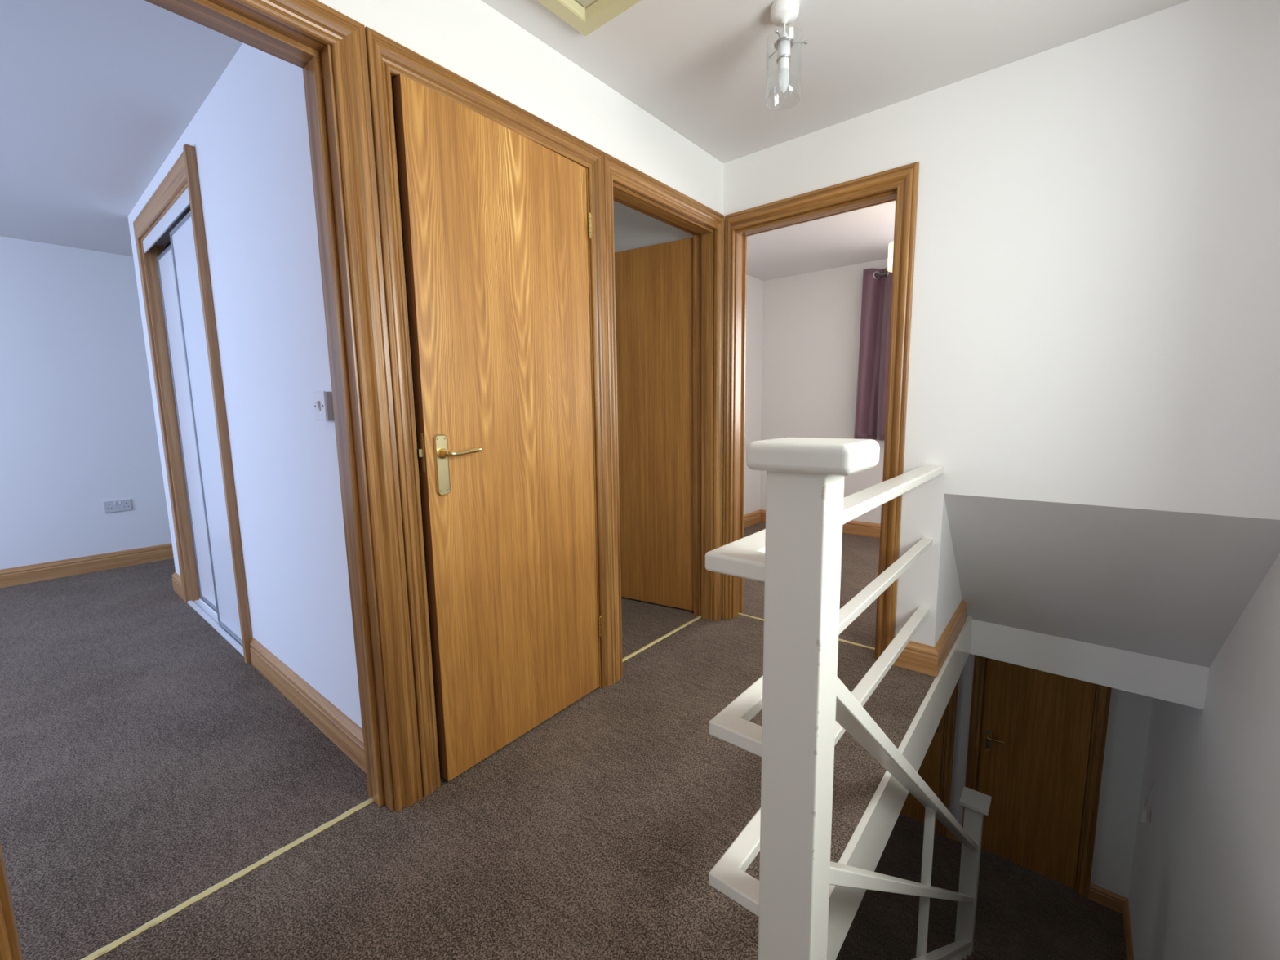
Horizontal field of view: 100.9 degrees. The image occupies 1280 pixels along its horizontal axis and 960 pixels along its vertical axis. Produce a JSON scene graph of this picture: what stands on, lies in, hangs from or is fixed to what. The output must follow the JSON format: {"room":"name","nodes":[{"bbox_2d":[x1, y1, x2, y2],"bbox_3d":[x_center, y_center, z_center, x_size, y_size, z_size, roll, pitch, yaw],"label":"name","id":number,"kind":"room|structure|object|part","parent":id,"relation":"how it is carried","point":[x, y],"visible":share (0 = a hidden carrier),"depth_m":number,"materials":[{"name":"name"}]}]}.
{"room":"stair landing","nodes":[
{"label":"stair landing","id":0,"kind":"room"},
{"bbox_2d":[0,235,171,569],"bbox_3d":[-4.231,-0.456,3.667,0.119,2.322,4.740,5,10,39],"label":"wall","id":1,"kind":"structure","parent":0,"point":[78,430],"depth_m":3.77,"materials":[{"name":"white paint"}]},
{"bbox_2d":[0,542,173,587],"bbox_3d":[-4.224,0.650,3.692,0.020,0.122,4.500,5,10,39],"label":"baseboard","id":2,"kind":"structure","parent":1,"relation":"attached to","point":[12,576],"depth_m":3.86,"materials":[{"name":"brown wood"}]},
{"bbox_2d":[102,498,132,512],"bbox_3d":[-3.942,0.196,3.989,0.014,0.086,0.148,5,10,39],"label":"wall socket","id":3,"kind":"object","parent":1,"relation":"attached to","point":[112,506],"visible":1,"depth_m":3.99,"materials":[{"name":"grey plastic"}]},
{"bbox_2d":[128,43,362,728],"bbox_3d":[-1.359,-0.419,3.072,2.930,2.322,1.770,5,10,39],"label":"wall","id":4,"kind":"structure","parent":0,"point":[249,135],"depth_m":1.85,"materials":[{"name":"white paint"}]},
{"bbox_2d":[172,572,183,599],"bbox_3d":[-2.668,0.625,3.710,0.295,0.122,0.890,5,10,39],"label":"baseboard","id":5,"kind":"structure","parent":4,"relation":"attached to","point":[176,580],"depth_m":3.38,"materials":[{"name":"brown wood"}]},
{"bbox_2d":[249,638,366,773],"bbox_3d":[-1.283,0.830,2.018,1.260,0.122,0.020,5,10,39],"label":"baseboard","id":6,"kind":"structure","parent":4,"relation":"attached to","point":[344,732],"depth_m":1.95,"materials":[{"name":"brown wood"}]},
{"bbox_2d":[312,391,334,420],"bbox_3d":[-0.944,-0.221,1.573,0.085,0.085,0.037,5,10,39],"label":"light switch","id":7,"kind":"object","parent":4,"relation":"attached to","point":[322,400],"visible":0.98,"depth_m":1.55,"materials":[{"name":"grey plastic"}]},
{"bbox_2d":[398,183,429,608],"bbox_3d":[-1.562,-0.372,2.743,2.820,2.322,0.780,5,10,39],"label":"wall","id":8,"kind":"structure","parent":0,"point":[398,184],"depth_m":2.91,"materials":[{"name":"white paint"}]},
{"bbox_2d":[0,522,967,959],"bbox_3d":[-1.153,0.904,2.772,6.200,0.228,7.220,5,10,39],"label":"floor","id":9,"kind":"structure","parent":0,"point":[145,765],"depth_m":1.54,"materials":[{"name":"carpet"}]},
{"bbox_2d":[133,143,252,664],"bbox_3d":[-2.115,-0.343,2.966,1.342,2.222,0.699,5,10,39],"label":"sliding door","id":10,"kind":"structure","parent":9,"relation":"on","point":[175,277],"depth_m":2.69,"materials":[{"name":"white wood"}]},
{"bbox_3d":[-2.487,-0.242,2.953,0.635,2.004,0.012,5,10,39],"label":"sliding door","id":11,"kind":"part","parent":10,"relation":"part of","materials":[{"name":"white"}]},
{"bbox_3d":[-2.057,-0.195,2.550,0.615,2.004,0.012,5,10,39],"label":"sliding door","id":12,"kind":"part","parent":10,"relation":"part of","materials":[{"name":"white"}]},
{"bbox_2d":[80,797,373,959],"bbox_3d":[-1.002,0.979,1.304,0.020,0.006,0.696,5,10,39],"label":"threshold strip","id":13,"kind":"object","parent":9,"relation":"on","point":[168,913],"visible":0.98,"depth_m":1.28,"materials":[{"name":"yellow metal"}]},
{"bbox_2d":[622,615,701,661],"bbox_3d":[0.092,0.789,2.611,0.020,0.006,0.764,5,10,39],"label":"threshold strip","id":14,"kind":"object","parent":9,"relation":"on","point":[642,649],"visible":0.88,"depth_m":2.62,"materials":[{"name":"yellow metal"}]},
{"bbox_2d":[738,613,875,649],"bbox_3d":[0.836,0.767,2.697,0.755,0.006,0.016,5,10,39],"label":"threshold strip","id":15,"kind":"object","parent":9,"relation":"on","point":[741,614],"visible":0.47,"depth_m":2.56,"materials":[{"name":"yellow metal"}]},
{"bbox_2d":[705,437,944,959],"bbox_3d":[0.728,0.387,1.485,0.253,1.083,1.722,5,10,39],"label":"balustrade","id":16,"kind":"object","parent":9,"relation":"on","point":[797,555],"visible":1,"depth_m":0.82,"materials":[{"name":"paint"}]},
{"bbox_3d":[0.256,0.497,0.861,0.091,1.042,0.080,5,10,39],"label":"newel post","id":17,"kind":"part","parent":16,"relation":"part of","materials":[{"name":"paint"}]},
{"bbox_3d":[0.700,0.644,1.576,0.111,0.026,1.675,5,10,39],"label":"rail","id":18,"kind":"part","parent":16,"relation":"part of","materials":[{"name":"white paint"}]},
{"bbox_3d":[0.696,0.348,1.537,0.111,0.027,1.675,5,10,39],"label":"rail","id":19,"kind":"part","parent":16,"relation":"part of","materials":[{"name":"white paint"}]},
{"bbox_3d":[0.687,0.050,1.501,0.122,0.033,1.675,5,10,39],"label":"rail","id":20,"kind":"part","parent":16,"relation":"part of","materials":[{"name":"white paint"}]},
{"bbox_2d":[317,0,723,214],"bbox_3d":[-0.922,-0.179,1.219,0.120,2.322,4.100,5,10,39],"label":"wall","id":21,"kind":"structure","parent":0,"point":[470,39],"depth_m":1.72,"materials":[{"name":"white paint"}]},
{"bbox_2d":[0,0,422,959],"bbox_3d":[-0.753,-0.012,0.891,0.858,2.073,0.959,5,10,39],"label":"door frame","id":22,"kind":"structure","parent":21,"relation":"in","point":[329,46],"depth_m":1.36,"materials":[{"name":"brown wood"}]},
{"bbox_2d":[364,26,615,797],"bbox_3d":[-0.418,-0.135,1.781,0.195,2.073,0.846,5,10,39],"label":"door","id":23,"kind":"structure","parent":21,"relation":"in","point":[503,207],"depth_m":1.66,"materials":[{"name":"brown wood"}]},
{"bbox_3d":[-0.618,-0.078,1.496,0.022,0.110,0.002,5,10,37],"label":"latch plate","id":24,"kind":"part","parent":23,"relation":"part of","materials":[{"name":"gold metal"}]},
{"bbox_3d":[-0.569,-0.044,1.522,0.010,0.178,0.043,5,10,37],"label":"plate","id":25,"kind":"part","parent":23,"relation":"part of","materials":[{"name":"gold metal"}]},
{"bbox_3d":[-0.522,-0.080,1.542,0.044,0.030,0.127,5,10,37],"label":"lever handle","id":26,"kind":"part","parent":23,"relation":"part of","materials":[{"name":"gold metal"}]},
{"bbox_2d":[604,151,724,682],"bbox_3d":[-0.184,-0.260,2.693,0.894,2.073,0.870,5,10,39],"label":"door","id":27,"kind":"structure","parent":21,"relation":"in","point":[665,301],"depth_m":2.83,"materials":[{"name":"brown wood"}]},
{"bbox_3d":[0.044,-0.238,2.502,0.024,2.073,0.853,5,10,39],"label":"architrave","id":28,"kind":"part","parent":27,"relation":"part of","materials":[{"name":"brown wood"}]},
{"bbox_2d":[0,0,1189,280],"bbox_3d":[-1.127,-1.554,2.393,6.360,0.100,7.220,5,10,39],"label":"ceiling","id":29,"kind":"structure","parent":0,"point":[95,95],"depth_m":1.88,"materials":[{"name":"white paint"}]},
{"bbox_2d":[537,0,641,36],"bbox_3d":[-0.154,-1.345,1.181,0.655,0.023,0.737,5,10,39],"label":"hatch","id":30,"kind":"object","parent":29,"relation":"attached to","point":[585,16],"visible":1,"depth_m":1.56,"materials":[{"name":"beige paint"}]},
{"bbox_3d":[-0.154,-1.354,1.179,0.511,0.006,0.593,5,10,39],"label":"hatch panel","id":31,"kind":"part","parent":30,"relation":"part of","materials":[{"name":"beige paint"}]},
{"bbox_2d":[765,0,807,106],"bbox_3d":[0.427,-1.288,1.593,0.121,0.263,0.121,5,10,39],"label":"pendant light","id":32,"kind":"object","parent":29,"relation":"hanging from","point":[784,13],"visible":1,"depth_m":1.58,"materials":[{"name":"white plastic"}]},
{"bbox_3d":[0.436,-1.212,1.608,0.036,0.063,0.036,5,10,39],"label":"bulb","id":33,"kind":"part","parent":32,"relation":"part of","materials":[{"name":"white glass"}]},
{"bbox_3d":[0.436,-1.245,1.603,0.105,0.175,0.105,5,10,39],"label":"lamp shade","id":34,"kind":"part","parent":32,"relation":"part of","materials":[{"name":"clear glass"}]},
{"bbox_2d":[887,240,893,272],"bbox_3d":[1.579,-1.453,3.141,0.182,0.378,0.182,5,10,39],"label":"pendant lamp","id":35,"kind":"object","parent":29,"relation":"hanging from","point":[891,246],"visible":0.16,"depth_m":3.15,"materials":[{"name":"white plastic"}]},
{"bbox_2d":[743,275,763,515],"bbox_3d":[0.427,-0.614,4.339,0.120,2.322,2.240,5,10,39],"label":"wall","id":36,"kind":"structure","parent":0,"point":[754,286],"depth_m":5.00,"materials":[{"name":"white paint"}]},
{"bbox_2d":[743,509,880,537],"bbox_3d":[1.619,0.580,3.574,2.860,0.122,2.160,5,10,39],"label":"baseboard","id":37,"kind":"structure","parent":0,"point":[853,527],"depth_m":4.71,"materials":[{"name":"brown wood"}]},
{"bbox_2d":[760,258,888,524],"bbox_3d":[2.304,-0.639,4.319,3.040,2.322,0.120,5,10,39],"label":"wall","id":38,"kind":"structure","parent":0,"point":[811,321],"depth_m":4.77,"materials":[{"name":"white paint"}]},
{"bbox_2d":[853,266,892,440],"bbox_3d":[2.090,-1.012,4.244,0.643,1.388,0.142,5,10,39],"label":"curtain","id":39,"kind":"object","parent":38,"relation":"attached to","point":[873,350],"visible":0.41,"depth_m":4.36,"materials":[{"name":"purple fabric"}]},
{"bbox_2d":[875,271,887,276],"bbox_3d":[2.624,-1.603,3.768,1.870,0.024,0.099,5,10,39],"label":"pole","id":40,"kind":"object","parent":38,"relation":"attached to","point":[886,273],"visible":0.18,"depth_m":4.26,"materials":[{"name":"silver metal"}]},
{"bbox_2d":[613,0,1279,646],"bbox_3d":[0.218,-0.432,2.995,4.560,2.322,0.120,5,10,39],"label":"wall","id":41,"kind":"structure","parent":0,"point":[1095,317],"depth_m":1.79,"materials":[{"name":"white paint"}]},
{"bbox_2d":[722,161,919,659],"bbox_3d":[0.809,-0.253,2.530,0.877,2.073,0.160,5,10,39],"label":"door frame","id":42,"kind":"structure","parent":41,"relation":"in","point":[900,184],"depth_m":2.33,"materials":[{"name":"brown wood"}]},
{"bbox_3d":[0.852,-0.261,2.582,0.877,2.073,0.024,5,10,39],"label":"architrave","id":43,"kind":"part","parent":42,"relation":"part of","materials":[{"name":"brown wood"}]},
{"bbox_2d":[939,519,962,636],"bbox_3d":[1.552,0.312,2.649,0.106,0.900,0.880,5,10,39],"label":"wall","id":44,"kind":"structure","parent":0,"point":[952,598],"depth_m":2.41,"materials":[{"name":"white paint"}]},
{"bbox_2d":[826,615,972,959],"bbox_3d":[1.372,1.014,1.682,0.910,0.224,2.458,5,10,39],"label":"trim","id":45,"kind":"structure","parent":44,"relation":"attached to","point":[864,849],"depth_m":1.63,"materials":[{"name":"white paint"}]},
{"bbox_2d":[892,600,967,676],"bbox_3d":[1.417,0.719,2.552,0.173,0.122,0.750,5,10,39],"label":"baseboard","id":46,"kind":"structure","parent":44,"relation":"attached to","point":[922,658],"depth_m":2.28,"materials":[{"name":"brown wood"}]},
{"bbox_2d":[835,813,1126,959],"bbox_3d":[0.082,3.381,2.492,3.580,0.100,6.570,5,10,39],"label":"floor","id":47,"kind":"structure","parent":0,"point":[1023,913],"depth_m":3.79,"materials":[{"name":"carpet"}]},
{"bbox_2d":[948,949,994,959],"bbox_3d":[1.510,2.137,1.943,0.858,2.470,2.780,5,10,39],"label":"staircase","id":48,"kind":"structure","parent":47,"relation":"on","point":[976,955],"depth_m":3.13,"materials":[{"name":"carpet"}]},
{"bbox_2d":[829,675,991,959],"bbox_3d":[1.186,1.738,2.139,0.145,3.219,2.784,5,10,39],"label":"banister","id":49,"kind":"object","parent":48,"relation":"on","point":[851,714],"visible":0.87,"depth_m":1.94,"materials":[{"name":"white paint"}]},
{"bbox_3d":[1.158,1.613,2.068,0.039,2.247,2.667,5,10,39],"label":"banister rail","id":50,"kind":"part","parent":49,"relation":"part of","materials":[{"name":"white paint"}]},
{"bbox_3d":[1.142,1.264,2.031,0.068,2.251,2.667,5,10,39],"label":"handrail","id":51,"kind":"part","parent":49,"relation":"part of","materials":[{"name":"white paint"}]},
{"bbox_3d":[1.167,1.919,2.113,0.039,2.237,2.655,5,10,39],"label":"banister rail","id":52,"kind":"part","parent":49,"relation":"part of","materials":[{"name":"white paint"}]},
{"bbox_3d":[2.030,2.565,3.272,0.091,1.255,0.090,5,10,39],"label":"newel post","id":53,"kind":"part","parent":49,"relation":"part of","materials":[{"name":"white paint"}]},
{"bbox_2d":[949,653,1152,897],"bbox_3d":[2.126,1.845,4.815,3.580,2.272,0.120,5,10,39],"label":"wall","id":54,"kind":"structure","parent":0,"point":[1129,713],"depth_m":3.76,"materials":[{"name":"white paint"}]},
{"bbox_2d":[900,680,958,836],"bbox_3d":[2.301,1.964,4.655,0.844,2.073,0.168,5,10,39],"label":"door","id":55,"kind":"structure","parent":54,"relation":"in","point":[935,769],"depth_m":4.47,"materials":[{"name":"brown wood"}]},
{"bbox_3d":[2.503,2.049,4.449,0.043,0.178,0.010,5,10,39],"label":"plate","id":56,"kind":"part","parent":55,"relation":"part of","materials":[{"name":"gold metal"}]},
{"bbox_3d":[2.273,1.969,4.622,0.844,2.073,0.024,5,10,39],"label":"architrave","id":57,"kind":"part","parent":55,"relation":"part of","materials":[{"name":"brown wood"}]},
{"bbox_2d":[946,828,960,842],"bbox_3d":[2.648,2.970,4.453,0.107,0.122,0.020,5,10,39],"label":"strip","id":58,"kind":"object","parent":54,"relation":"attached to","point":[949,834],"visible":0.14,"depth_m":4.46,"materials":[{"name":"brown wood"}]},
{"bbox_2d":[960,654,1111,898],"bbox_3d":[3.019,2.032,4.069,0.816,2.073,0.168,5,10,39],"label":"door","id":59,"kind":"structure","parent":54,"relation":"in","point":[1037,739],"depth_m":4.03,"materials":[{"name":"brown wood"}]},
{"bbox_3d":[2.780,2.075,4.222,0.043,0.178,0.010,5,10,39],"label":"plate","id":60,"kind":"part","parent":59,"relation":"part of","materials":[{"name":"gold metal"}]},
{"bbox_3d":[2.802,2.048,4.170,0.127,0.030,0.044,5,10,39],"label":"lever handle","id":61,"kind":"part","parent":59,"relation":"part of","materials":[{"name":"gold metal"}]},
{"bbox_2d":[969,619,1208,709],"bbox_3d":[2.198,0.883,2.678,0.910,0.198,0.140,5,10,39],"label":"wall","id":62,"kind":"structure","parent":0,"point":[1162,678],"depth_m":2.57,"materials":[{"name":"white paint"}]},
{"bbox_2d":[943,493,1279,667],"bbox_3d":[1.906,0.434,2.280,0.924,0.806,0.980,5,10,39],"label":"ceiling","id":63,"kind":"structure","parent":0,"point":[1166,584],"depth_m":2.12,"materials":[{"name":"white paint"}]},
{"bbox_2d":[1128,552,1279,959],"bbox_3d":[1.509,1.074,1.009,0.160,4.822,6.590,5,10,39],"label":"wall","id":64,"kind":"structure","parent":0,"point":[1205,881],"depth_m":2.01,"materials":[{"name":"white paint"}]},
{"bbox_2d":[1088,882,1133,959],"bbox_3d":[3.045,3.103,3.415,0.210,0.122,1.130,5,10,39],"label":"baseboard","id":65,"kind":"structure","parent":64,"relation":"attached to","point":[1113,900],"depth_m":3.80,"materials":[{"name":"brown wood"}]},
{"bbox_2d":[1140,782,1154,822],"bbox_3d":[3.145,1.993,3.276,0.042,0.265,0.054,5,10,39],"label":"light switch","id":66,"kind":"object","parent":64,"relation":"attached to","point":[1144,809],"visible":1,"depth_m":3.28,"materials":[{"name":"white plastic"}]},
{"bbox_3d":[3.136,2.080,3.290,0.024,0.090,0.044,5,10,39],"label":"handle","id":67,"kind":"part","parent":66,"relation":"part of","materials":[{"name":"white plastic"}]},
{"bbox_3d":[3.151,1.948,3.276,0.038,0.177,0.017,-1,8,0],"label":"cord","id":68,"kind":"part","parent":66,"relation":"part of","materials":[{"name":"grey plastic"}]}
]}

